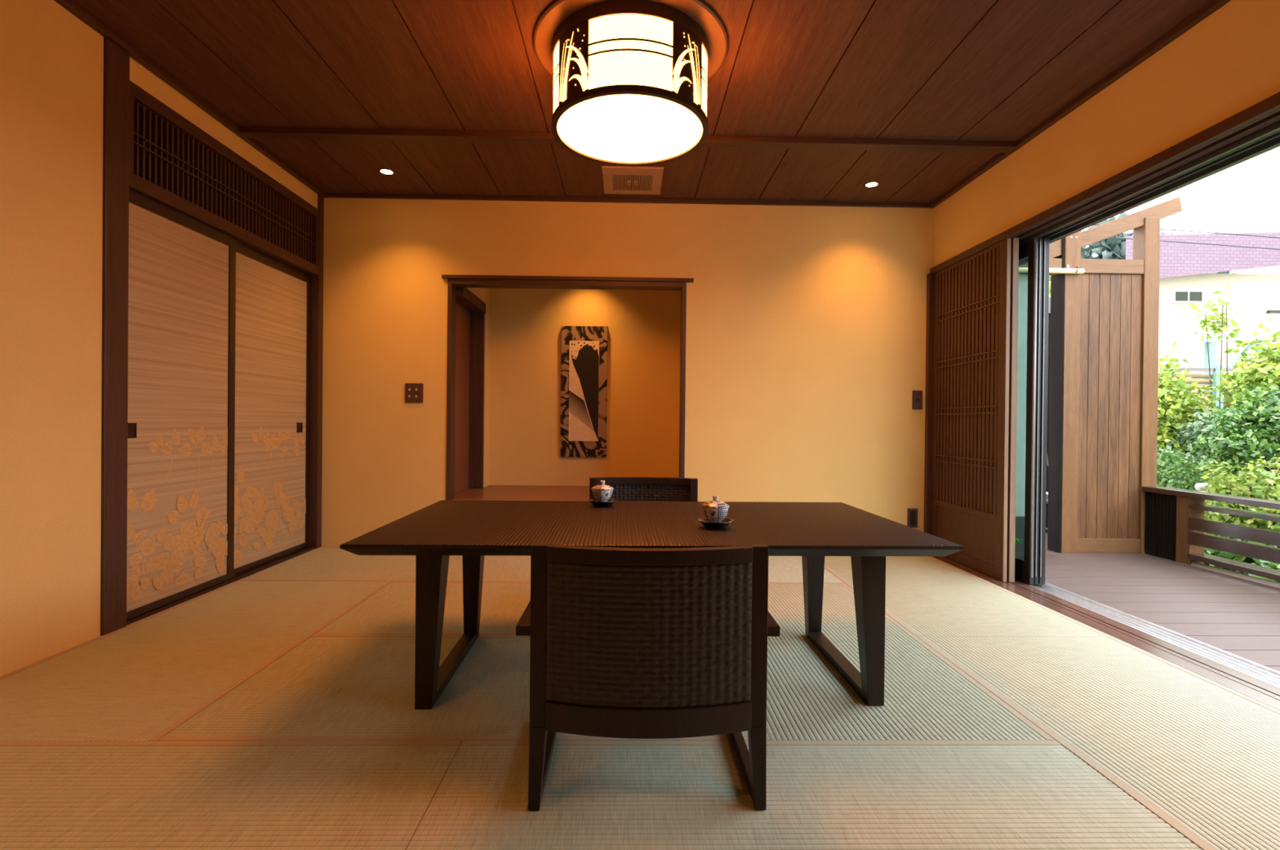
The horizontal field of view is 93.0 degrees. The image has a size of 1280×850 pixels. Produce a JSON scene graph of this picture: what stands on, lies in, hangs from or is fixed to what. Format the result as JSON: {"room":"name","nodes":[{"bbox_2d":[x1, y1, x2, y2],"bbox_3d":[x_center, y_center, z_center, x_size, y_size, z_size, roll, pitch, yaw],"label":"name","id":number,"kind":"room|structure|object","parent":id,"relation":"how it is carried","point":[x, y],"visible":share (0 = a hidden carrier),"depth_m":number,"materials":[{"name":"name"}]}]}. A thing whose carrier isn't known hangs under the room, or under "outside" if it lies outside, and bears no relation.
{"room":"traditional dwelling","nodes":[
{"label":"traditional dwelling","id":0,"kind":"room"},
{"bbox_2d":[0,0,318,676],"bbox_3d":[-2.433,-0.372,1.822,0.160,2.716,5.744,1,0,-1],"label":"wall","id":1,"kind":"structure","parent":0,"point":[51,61],"depth_m":2.44,"materials":[{"name":"beige paint"}]},
{"bbox_2d":[100,37,129,635],"bbox_3d":[-2.415,-0.387,2.739,0.112,2.636,0.128,1,0,-1],"label":"pillar","id":2,"kind":"structure","parent":1,"relation":"attached to","point":[116,102],"depth_m":2.73,"materials":[{"name":"brown wood"}]},
{"bbox_2d":[53,0,326,197],"bbox_3d":[-2.321,-1.714,1.767,0.035,0.030,5.644,1,0,-1],"label":"trim","id":3,"kind":"structure","parent":1,"relation":"attached to","point":[68,5],"depth_m":3.03,"materials":[{"name":"brown wood"}]},
{"bbox_2d":[128,80,318,266],"bbox_3d":[-2.408,-1.387,3.661,0.064,0.423,1.725,1,0,-1],"label":"transom","id":4,"kind":"object","parent":1,"relation":"in","point":[167,150],"visible":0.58,"depth_m":3.41,"materials":[{"name":"brown wood"}]},
{"bbox_2d":[128,171,319,275],"bbox_3d":[-2.426,-1.142,3.662,0.112,0.067,1.725,1,0,-1],"label":"lintel","id":5,"kind":"object","parent":1,"relation":"attached to","point":[136,183],"visible":0.64,"depth_m":3.43,"materials":[{"name":"brown wood"}]},
{"bbox_2d":[457,287,490,487],"bbox_3d":[-1.552,-0.372,5.220,0.300,2.600,0.996,1,0,-1],"label":"wall","id":6,"kind":"structure","parent":0,"point":[483,294],"depth_m":5.59,"materials":[{"name":"beige paint"}]},
{"bbox_2d":[445,278,456,500],"bbox_3d":[-1.452,-0.089,4.667,0.028,2.040,0.127,1,0,-1],"label":"door frame","id":7,"kind":"structure","parent":6,"relation":"attached to","point":[451,291],"depth_m":4.62,"materials":[{"name":"brown wood"}]},
{"bbox_2d":[454,287,485,493],"bbox_3d":[-1.470,-0.262,5.109,0.160,1.658,0.753,1,0,-1],"label":"door","id":8,"kind":"structure","parent":6,"relation":"in","point":[470,324],"depth_m":5.39,"materials":[{"name":"brown wood"}]},
{"bbox_2d":[450,484,589,501],"bbox_3d":[-0.552,0.783,5.192,2.320,0.410,1.104,1,0,-1],"label":"floor","id":9,"kind":"structure","parent":0,"point":[491,492],"depth_m":5.08,"materials":[{"name":"brown wood"}]},
{"bbox_2d":[488,288,680,485],"bbox_3d":[-0.543,-0.365,5.788,2.340,2.600,0.100,1,0,-1],"label":"wall","id":10,"kind":"structure","parent":0,"point":[644,326],"depth_m":5.74,"materials":[{"name":"beige paint"}]},
{"bbox_2d":[560,325,608,457],"bbox_3d":[-0.526,-0.313,5.712,0.432,1.228,0.051,1,0,-1],"label":"painting","id":11,"kind":"object","parent":10,"relation":"attached to","point":[584,355],"visible":1,"depth_m":5.69,"materials":[{"name":"paper"}]},
{"bbox_2d":[321,197,933,546],"bbox_3d":[-0.081,-0.363,4.696,4.898,2.716,0.110,1,0,-1],"label":"wall","id":12,"kind":"structure","parent":0,"point":[806,326],"depth_m":4.65,"materials":[{"name":"beige paint"}]},
{"bbox_2d":[309,195,324,548],"bbox_3d":[-2.453,-0.396,4.561,0.110,2.636,0.066,1,0,-1],"label":"pillar","id":13,"kind":"structure","parent":12,"relation":"attached to","point":[317,281],"depth_m":4.53,"materials":[{"name":"brown wood"}]},
{"bbox_2d":[404,382,423,402],"bbox_3d":[-1.711,-0.242,4.599,0.134,0.148,0.020,1,0,-1],"label":"light switch","id":14,"kind":"object","parent":12,"relation":"attached to","point":[413,391],"visible":1,"depth_m":4.60,"materials":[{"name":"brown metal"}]},
{"bbox_2d":[441,274,693,290],"bbox_3d":[-0.546,-1.093,4.672,1.905,0.066,0.143,1,0,-1],"label":"lintel","id":15,"kind":"object","parent":12,"relation":"attached to","point":[458,281],"visible":1,"depth_m":4.62,"materials":[{"name":"brown wood"}]},
{"bbox_2d":[325,192,930,208],"bbox_3d":[-0.066,-1.707,4.620,4.588,0.028,0.030,1,0,-1],"label":"trim","id":16,"kind":"structure","parent":12,"relation":"attached to","point":[327,194],"depth_m":4.61,"materials":[{"name":"brown wood"}]},
{"bbox_2d":[679,281,686,477],"bbox_3d":[0.328,-0.071,4.702,0.032,2.040,0.127,1,0,-1],"label":"door frame","id":17,"kind":"structure","parent":12,"relation":"attached to","point":[683,291],"depth_m":4.64,"materials":[{"name":"brown wood"}]},
{"bbox_2d":[906,508,917,527],"bbox_3d":[2.102,0.717,4.684,0.078,0.148,0.013,1,0,-1],"label":"wall socket","id":18,"kind":"object","parent":12,"relation":"attached to","point":[912,516],"visible":0.88,"depth_m":4.68,"materials":[{"name":"brown plastic"}]},
{"bbox_2d":[911,390,922,409],"bbox_3d":[2.137,-0.193,4.677,0.076,0.146,0.018,1,0,-1],"label":"light switch","id":19,"kind":"object","parent":12,"relation":"attached to","point":[917,397],"visible":1,"depth_m":4.68,"materials":[{"name":"brown plastic"}]},
{"bbox_2d":[924,273,934,534],"bbox_3d":[2.276,-0.095,4.668,0.153,2.125,0.044,1,0,-1],"label":"pillar","id":20,"kind":"structure","parent":12,"relation":"attached to","point":[930,277],"depth_m":4.65,"materials":[{"name":"brown wood"}]},
{"bbox_2d":[71,0,1212,203],"bbox_3d":[-0.010,-1.757,1.813,4.858,0.100,5.844,1,0,-1],"label":"ceiling","id":21,"kind":"structure","parent":0,"point":[984,70],"depth_m":3.00,"materials":[{"name":"brown wood"}]},
{"bbox_2d":[378,168,394,174],"bbox_3d":[-1.735,-1.733,4.160,0.100,0.004,0.100,1,0,-1],"label":"recessed light","id":22,"kind":"object","parent":21,"relation":"in","point":[386,171],"visible":1,"depth_m":4.16,"materials":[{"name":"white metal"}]},
{"bbox_2d":[235,126,1018,152],"bbox_3d":[-0.046,-1.699,3.622,4.618,0.034,0.082,1,0,-1],"label":"batten","id":23,"kind":"object","parent":21,"relation":"attached to","point":[246,132],"visible":0.89,"depth_m":3.60,"materials":[{"name":"brown wood"}]},
{"bbox_2d":[533,0,727,165],"bbox_3d":[-0.044,-1.520,2.767,0.872,0.383,0.872,1,0,-1],"label":"ceiling lamp","id":24,"kind":"object","parent":21,"relation":"attached to","point":[630,77],"visible":1,"depth_m":2.52,"materials":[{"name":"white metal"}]},
{"bbox_2d":[556,93,702,162],"bbox_3d":[-0.045,-1.342,2.768,0.664,0.022,0.664,1,0,-1],"label":"diffuser","id":25,"kind":"object","parent":24,"relation":"attached to","point":[596,127],"depth_m":2.71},
{"bbox_2d":[601,165,663,194],"bbox_3d":[-0.053,-1.713,4.268,0.412,0.012,0.463,1,0,-1],"label":"ceiling vent","id":26,"kind":"object","parent":21,"relation":"in","point":[616,180],"visible":1,"depth_m":4.24,"materials":[{"name":"plastic"}]},
{"bbox_2d":[864,181,879,187],"bbox_3d":[1.640,-1.701,4.299,0.100,0.004,0.100,1,0,-1],"label":"recessed light","id":27,"kind":"object","parent":21,"relation":"in","point":[873,184],"visible":1,"depth_m":4.29,"materials":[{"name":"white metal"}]},
{"bbox_2d":[933,0,1279,266],"bbox_3d":[2.355,-0.326,1.868,0.100,2.716,5.644,1,0,-1],"label":"wall","id":28,"kind":"structure","parent":0,"point":[1228,63],"depth_m":2.83,"materials":[{"name":"beige paint"}]},
{"bbox_2d":[931,238,1011,582],"bbox_3d":[2.259,-0.094,4.200,0.029,2.124,0.888,1,0,-1],"label":"door","id":29,"kind":"structure","parent":28,"relation":"in","point":[972,305],"depth_m":4.11,"materials":[{"name":"brown wood"}]},
{"bbox_2d":[1006,237,1018,582],"bbox_3d":[2.296,-0.094,4.195,0.040,2.124,0.898,1,0,-1],"label":"door","id":30,"kind":"structure","parent":28,"relation":"in","point":[1015,241],"depth_m":3.75,"materials":[{"name":"brown wood"}]},
{"bbox_2d":[928,0,1231,208],"bbox_3d":[2.301,-1.669,1.860,0.035,0.030,5.644,1,0,-1],"label":"trim","id":31,"kind":"structure","parent":28,"relation":"attached to","point":[1213,6],"depth_m":2.97,"materials":[{"name":"brown wood"}]},
{"bbox_2d":[929,91,1279,273],"bbox_3d":[2.339,-1.171,2.713,0.127,0.047,3.944,1,0,-1],"label":"lintel","id":32,"kind":"object","parent":28,"relation":"attached to","point":[1265,113],"visible":0.8,"depth_m":2.75,"materials":[{"name":"brown wood"}]},
{"bbox_2d":[931,555,1279,710],"bbox_3d":[2.299,1.006,1.873,0.199,0.051,5.644,1,0,-1],"label":"door sill","id":33,"kind":"structure","parent":28,"relation":"attached to","point":[1268,694],"depth_m":2.71,"materials":[{"name":"brown wood"}]},
{"bbox_2d":[1018,120,1279,244],"bbox_3d":[2.490,-1.193,2.754,0.175,0.135,4.020,1,0,-1],"label":"door track","id":34,"kind":"object","parent":28,"relation":"attached to","point":[1264,140],"visible":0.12,"depth_m":2.83,"materials":[{"name":"metal"}]},
{"bbox_2d":[1014,533,1279,671],"bbox_3d":[3.284,1.055,2.200,1.475,0.070,7.257,1,0,-1],"label":"deck","id":35,"kind":"object","parent":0,"point":[1235,615],"visible":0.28,"depth_m":3.59,"materials":[{"name":"brown wood"}]},
{"bbox_2d":[1045,313,1050,533],"bbox_3d":[3.487,-0.020,5.686,1.198,2.050,0.030,1,0,-1],"label":"wall","id":36,"kind":"structure","parent":35,"relation":"on","point":[1049,315],"depth_m":5.68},
{"bbox_2d":[1045,452,1048,529],"bbox_3d":[3.757,0.489,5.622,0.212,1.029,0.098,1,0,-1],"label":"shower mixer","id":37,"kind":"object","parent":36,"relation":"attached to","point":[1046,502],"visible":0.12,"depth_m":5.61,"materials":[{"name":"silver metal"}]},
{"bbox_2d":[1048,297,1050,313],"bbox_3d":[3.498,-1.115,5.681,1.240,0.140,0.060,1,0,-1],"label":"capping","id":38,"kind":"structure","parent":36,"relation":"attached to","point":[1049,298],"depth_m":5.66,"materials":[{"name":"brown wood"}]},
{"bbox_2d":[1015,196,1182,553],"bbox_3d":[3.452,-0.403,4.849,1.649,2.823,0.139,1,0,-1],"label":"wall","id":39,"kind":"structure","parent":35,"relation":"on","point":[1104,326],"depth_m":4.81,"materials":[{"name":"brown wood"}]},
{"bbox_2d":[1014,515,1024,551],"bbox_3d":[2.850,0.863,4.860,0.470,0.280,0.105,1,0,-1],"label":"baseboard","id":40,"kind":"structure","parent":39,"relation":"attached to","point":[1020,520],"depth_m":4.81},
{"bbox_2d":[1018,264,1084,273],"bbox_3d":[3.051,-1.223,4.743,0.828,0.074,0.052,1,0,-1],"label":"bamboo pole","id":41,"kind":"object","parent":39,"relation":"hanging from","point":[1021,269],"visible":0.38,"depth_m":4.73,"materials":[{"name":"white paint"}]},
{"bbox_2d":[1014,577,1279,687],"bbox_3d":[2.468,1.010,2.765,0.175,0.059,4.020,1,0,-1],"label":"door track","id":42,"kind":"object","parent":35,"relation":"on","point":[1267,674],"visible":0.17,"depth_m":2.83,"materials":[{"name":"silver metal"}]},
{"bbox_2d":[1014,238,1038,584],"bbox_3d":[2.378,-0.086,4.153,0.042,2.109,0.950,1,0,-1],"label":"door","id":43,"kind":"structure","parent":42,"relation":"on","point":[1024,568],"depth_m":3.71,"materials":[{"name":"metal"}]},
{"bbox_2d":[1014,237,1042,584],"bbox_3d":[2.417,-0.086,4.160,0.021,2.109,0.937,1,0,-1],"label":"door","id":44,"kind":"structure","parent":42,"relation":"on","point":[1040,239],"depth_m":3.69,"materials":[{"name":"metal"}]},
{"bbox_2d":[1014,237,1049,584],"bbox_3d":[2.454,-0.085,4.162,0.035,2.109,0.935,1,0,-1],"label":"door","id":45,"kind":"structure","parent":42,"relation":"on","point":[1046,241],"depth_m":3.70,"materials":[{"name":"metal"}]},
{"bbox_2d":[1142,486,1279,581],"bbox_3d":[4.069,0.760,2.742,0.140,0.530,4.113,1,0,-1],"label":"deck railing","id":46,"kind":"object","parent":35,"relation":"on","point":[1175,524],"visible":0.99,"depth_m":4.30,"materials":[{"name":"brown wood"}]},
{"bbox_2d":[1190,561,1279,588],"bbox_3d":[4.048,1.028,2.542,0.056,0.055,3.710,1,0,-1],"label":"curb","id":47,"kind":"object","parent":35,"relation":"attached to","point":[1241,575],"visible":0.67,"depth_m":4.07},
{"bbox_3d":[-0.171,1.040,2.424,4.714,0.070,6.844,1,0,-1],"label":"floor","id":48,"kind":"structure","parent":0,"visible":0},
{"bbox_2d":[0,580,391,741],"bbox_3d":[-1.925,0.961,2.719,0.916,0.051,1.818,1,0,-1],"label":"mat","id":49,"kind":"object","parent":48,"relation":"on","point":[143,679],"visible":0.91,"depth_m":2.39,"materials":[{"name":"wicker"}]},
{"bbox_2d":[126,546,315,625],"bbox_3d":[-2.454,0.943,3.672,0.098,0.066,1.725,1,0,-1],"label":"door track","id":50,"kind":"object","parent":48,"relation":"on","point":[251,571],"visible":0.24,"depth_m":3.57,"materials":[{"name":"paint"}]},
{"bbox_2d":[126,187,236,620],"bbox_3d":[-2.409,-0.100,3.187,0.028,2.022,0.904,1,0,-1],"label":"door","id":51,"kind":"structure","parent":50,"relation":"on","point":[182,268],"depth_m":3.16,"materials":[{"name":"paint"}]},
{"bbox_2d":[234,240,311,575],"bbox_3d":[-2.460,-0.105,4.050,0.028,2.022,0.957,1,0,-1],"label":"door","id":52,"kind":"structure","parent":50,"relation":"on","point":[273,331],"depth_m":4.04,"materials":[{"name":"paint"}]},
{"bbox_2d":[0,740,462,849],"bbox_3d":[-1.443,0.972,1.363,1.826,0.051,0.908,1,0,-1],"label":"mat","id":53,"kind":"object","parent":48,"relation":"on","point":[55,794],"visible":0.88,"depth_m":1.57,"materials":[{"name":"wicker"}]},
{"bbox_2d":[238,546,530,582],"bbox_3d":[-1.500,0.958,4.127,1.822,0.051,0.975,1,0,-1],"label":"mat","id":54,"kind":"object","parent":48,"relation":"on","point":[321,563],"visible":0.43,"depth_m":3.95,"materials":[{"name":"wicker"}]},
{"bbox_2d":[314,581,530,635],"bbox_3d":[-0.565,0.972,3.201,1.818,0.051,0.908,1,0,-1],"label":"mat","id":55,"kind":"object","parent":48,"relation":"on","point":[391,610],"visible":0.4,"depth_m":3.07,"materials":[{"name":"fabric"}]},
{"bbox_2d":[589,476,697,502],"bbox_3d":[0.021,0.622,3.117,0.682,0.660,0.565,1,0,-1],"label":"armchair","id":56,"kind":"object","parent":55,"relation":"on","point":[625,488],"visible":0.27,"depth_m":3.37,"materials":[{"name":"black wicker"}]},
{"bbox_2d":[157,634,748,741],"bbox_3d":[-0.547,0.976,2.292,1.818,0.051,0.908,1,0,-1],"label":"mat","id":57,"kind":"object","parent":48,"relation":"on","point":[326,686],"visible":0.54,"depth_m":2.10,"materials":[{"name":"fabric"}]},
{"bbox_2d":[339,500,964,709],"bbox_3d":[0.033,0.662,2.405,1.936,0.587,1.046,1,0,-2],"label":"dining table","id":58,"kind":"object","parent":57,"relation":"on","point":[473,530],"visible":0.98,"depth_m":2.11,"materials":[{"name":"brown wood"}]},
{"bbox_2d":[588,498,617,506],"bbox_3d":[-0.168,0.351,2.744,0.131,0.024,0.132,1,0,-1],"label":"saucer","id":59,"kind":"object","parent":58,"relation":"on","point":[593,501],"visible":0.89,"depth_m":2.70,"materials":[{"name":"black ceramic"}]},
{"bbox_2d":[591,480,613,502],"bbox_3d":[-0.169,0.301,2.744,0.103,0.098,0.103,1,0,-1],"label":"teacup","id":60,"kind":"object","parent":59,"relation":"on","point":[602,492],"visible":0.93,"depth_m":2.71,"materials":[{"name":"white ceramic"}]},
{"bbox_2d":[697,517,733,528],"bbox_3d":[0.276,0.358,2.213,0.131,0.024,0.132,1,0,-1],"label":"saucer","id":61,"kind":"object","parent":58,"relation":"on","point":[726,522],"visible":0.81,"depth_m":2.17,"materials":[{"name":"black ceramic"}]},
{"bbox_2d":[701,495,729,522],"bbox_3d":[0.275,0.308,2.212,0.103,0.098,0.103,1,0,-1],"label":"teacup","id":62,"kind":"object","parent":61,"relation":"on","point":[715,510],"visible":0.94,"depth_m":2.18,"materials":[{"name":"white ceramic"}]},
{"bbox_2d":[406,740,1202,849],"bbox_3d":[0.381,0.990,1.400,1.818,0.051,0.908,1,0,-1],"label":"mat","id":63,"kind":"object","parent":48,"relation":"on","point":[597,794],"visible":0.98,"depth_m":1.56,"materials":[{"name":"fabric"}]},
{"bbox_2d":[515,542,780,810],"bbox_3d":[0.018,0.629,1.737,0.682,0.660,0.565,1,0,-1],"label":"armchair","id":64,"kind":"object","parent":63,"relation":"on","point":[625,642],"visible":1,"depth_m":1.48,"materials":[{"name":"black wicker"}]},
{"bbox_2d":[768,555,844,583],"bbox_3d":[0.324,0.976,4.163,1.821,0.051,0.975,1,0,-1],"label":"mat","id":65,"kind":"object","parent":48,"relation":"on","point":[781,569],"visible":0.14,"depth_m":3.97,"materials":[{"name":"wicker"}]},
{"bbox_2d":[765,582,1054,740],"bbox_3d":[0.809,0.987,2.774,0.908,0.051,1.818,1,0,-1],"label":"mat","id":66,"kind":"object","parent":48,"relation":"on","point":[927,697],"visible":0.59,"depth_m":2.19,"materials":[{"name":"fabric"}]},
{"bbox_2d":[824,555,1111,636],"bbox_3d":[1.703,0.991,3.736,0.914,0.051,1.885,1,0,-1],"label":"mat","id":67,"kind":"object","parent":48,"relation":"on","point":[929,596],"visible":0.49,"depth_m":3.27,"materials":[{"name":"wicker"}]},
{"bbox_2d":[916,635,1279,849],"bbox_3d":[1.740,1.001,1.882,0.914,0.051,1.818,1,0,-1],"label":"mat","id":68,"kind":"object","parent":48,"relation":"on","point":[1200,753],"visible":0.92,"depth_m":1.98,"materials":[{"name":"wicker"}]},
{"label":"outside","id":69,"kind":"structure","parent":0,"visible":0},
{"bbox_3d":[31.533,1.618,27.645,55.810,0.250,66.000,1,0,-1],"label":"ground","id":70,"kind":"structure","parent":69,"visible":0},
{"bbox_2d":[1048,275,1050,297],"bbox_3d":[4.960,-0.745,8.732,2.804,4.165,1.972,1,0,-1],"label":"leafy tree","id":71,"kind":"object","parent":70,"relation":"on","point":[1049,275],"visible":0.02,"depth_m":7.90,"materials":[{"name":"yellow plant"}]},
{"bbox_2d":[1147,447,1208,558],"bbox_3d":[5.038,0.783,5.962,0.862,1.147,0.844,0,0,-45],"label":"azalea","id":72,"kind":"object","parent":70,"relation":"on","point":[1182,481],"visible":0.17,"depth_m":5.75,"materials":[{"name":"green plant"}]},
{"bbox_2d":[1085,226,1279,417],"bbox_3d":[18.076,-2.416,18.803,12.150,7.660,7.100,1,0,-1],"label":"neighbouring house","id":73,"kind":"structure","parent":70,"relation":"on","point":[1185,278],"depth_m":15.66,"materials":[{"name":"paint"}]},
{"bbox_2d":[1266,310,1279,313],"bbox_3d":[16.769,-2.909,15.644,1.200,0.070,0.080,1,0,-1],"label":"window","id":74,"kind":"structure","parent":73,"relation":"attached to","point":[1268,311],"depth_m":15.60,"materials":[{"name":"clear glass"}]},
{"bbox_2d":[1156,341,1225,484],"bbox_3d":[6.058,0.187,7.091,1.112,2.340,1.052,0,0,-32],"label":"leafy shrub","id":75,"kind":"object","parent":70,"relation":"on","point":[1175,402],"visible":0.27,"depth_m":6.81,"materials":[{"name":"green plant"}]},
{"bbox_2d":[1190,283,1242,411],"bbox_3d":[7.047,-0.180,7.448,0.510,3.084,0.415,1,0,-1],"label":"sapling","id":76,"kind":"object","parent":70,"relation":"on","point":[1221,328],"visible":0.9,"depth_m":7.40,"materials":[{"name":"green plant"}]},
{"bbox_2d":[1160,453,1272,534],"bbox_3d":[5.835,0.796,6.143,1.177,1.132,0.902,1,0,-1],"label":"leafy shrub","id":77,"kind":"object","parent":70,"relation":"on","point":[1206,461],"visible":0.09,"depth_m":6.02,"materials":[{"name":"green plant"}]},
{"bbox_2d":[1157,407,1277,484],"bbox_3d":[6.328,0.580,6.699,1.154,1.567,1.084,1,0,39],"label":"leafy shrub","id":78,"kind":"object","parent":70,"relation":"on","point":[1195,430],"visible":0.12,"depth_m":6.60,"materials":[{"name":"green plant"}]},
{"bbox_2d":[1157,364,1278,463],"bbox_3d":[8.332,0.274,8.342,4.200,2.170,0.124,1,0,-1],"label":"bamboo fence","id":79,"kind":"object","parent":70,"relation":"on","point":[1202,378],"visible":0.02,"depth_m":8.32,"materials":[{"name":"brown wood"}]},
{"bbox_2d":[1158,330,1279,412],"bbox_3d":[12.505,-0.380,12.551,6.500,3.540,1.800,1,0,-1],"label":"canopy","id":80,"kind":"object","parent":70,"relation":"on","point":[1172,337],"visible":0.3,"depth_m":11.73,"materials":[{"name":"white metal"}]},
{"bbox_2d":[1186,381,1279,484],"bbox_3d":[5.783,0.477,5.564,1.180,1.773,1.252,1,0,40],"label":"leafy shrub","id":81,"kind":"object","parent":70,"relation":"on","point":[1252,430],"visible":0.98,"depth_m":5.51,"materials":[{"name":"green plant"}]},
{"bbox_2d":[1186,524,1279,582],"bbox_3d":[4.520,1.123,4.545,0.800,0.736,0.872,1,0,43],"label":"clump","id":82,"kind":"object","parent":70,"relation":"on","point":[1209,551],"visible":0.09,"depth_m":4.44,"materials":[{"name":"green plant"}]},
{"bbox_2d":[1195,456,1279,548],"bbox_3d":[5.053,0.803,5.027,1.124,1.115,0.840,1,0,-5],"label":"leafy shrub","id":83,"kind":"object","parent":70,"relation":"on","point":[1235,485],"visible":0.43,"depth_m":4.93,"materials":[{"name":"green plant"}]},
{"bbox_2d":[1206,316,1279,488],"bbox_3d":[6.802,0.060,6.455,1.301,2.612,1.122,0,0,-35],"label":"leafy shrub","id":84,"kind":"object","parent":70,"relation":"on","point":[1257,371],"visible":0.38,"depth_m":6.47,"materials":[{"name":"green plant"}]},
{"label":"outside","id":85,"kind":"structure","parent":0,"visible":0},
{"bbox_2d":[1049,235,1125,290],"bbox_3d":[58.744,-11.828,69.056,60.000,26.868,19.851,1,0,-1],"label":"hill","id":86,"kind":"structure","parent":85,"point":[1091,251],"depth_m":75.48,"materials":[{"name":"green plant"}]},
{"bbox_2d":[1048,212,1234,280],"bbox_3d":[58.410,-12.881,68.043,62.852,28.822,22.136,1,0,-1],"label":"trees","id":87,"kind":"object","parent":86,"relation":"on","point":[1099,249],"visible":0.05,"depth_m":74.21,"materials":[{"name":"green plant"}]},
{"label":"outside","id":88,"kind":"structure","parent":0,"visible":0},
{"bbox_2d":[1093,224,1279,238],"bbox_3d":[13.761,-4.476,14.254,8.001,0.443,0.022,1,0,-1],"label":"overhead cable","id":89,"kind":"object","parent":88,"point":[1094,224],"visible":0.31,"depth_m":14.24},
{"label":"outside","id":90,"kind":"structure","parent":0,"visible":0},
{"bbox_2d":[1111,236,1279,249],"bbox_3d":[13.758,-4.202,14.256,8.001,0.453,0.022,1,0,-1],"label":"overhead cable","id":91,"kind":"object","parent":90,"point":[1111,237],"visible":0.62,"depth_m":14.24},
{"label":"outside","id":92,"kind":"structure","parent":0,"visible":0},
{"bbox_2d":[1194,483,1219,490],"bbox_3d":[5.220,0.559,5.508,0.331,0.075,0.068,1,0,-1],"label":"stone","id":93,"kind":"object","parent":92,"point":[1198,486],"visible":0.34,"depth_m":5.49,"materials":[{"name":"stone"}]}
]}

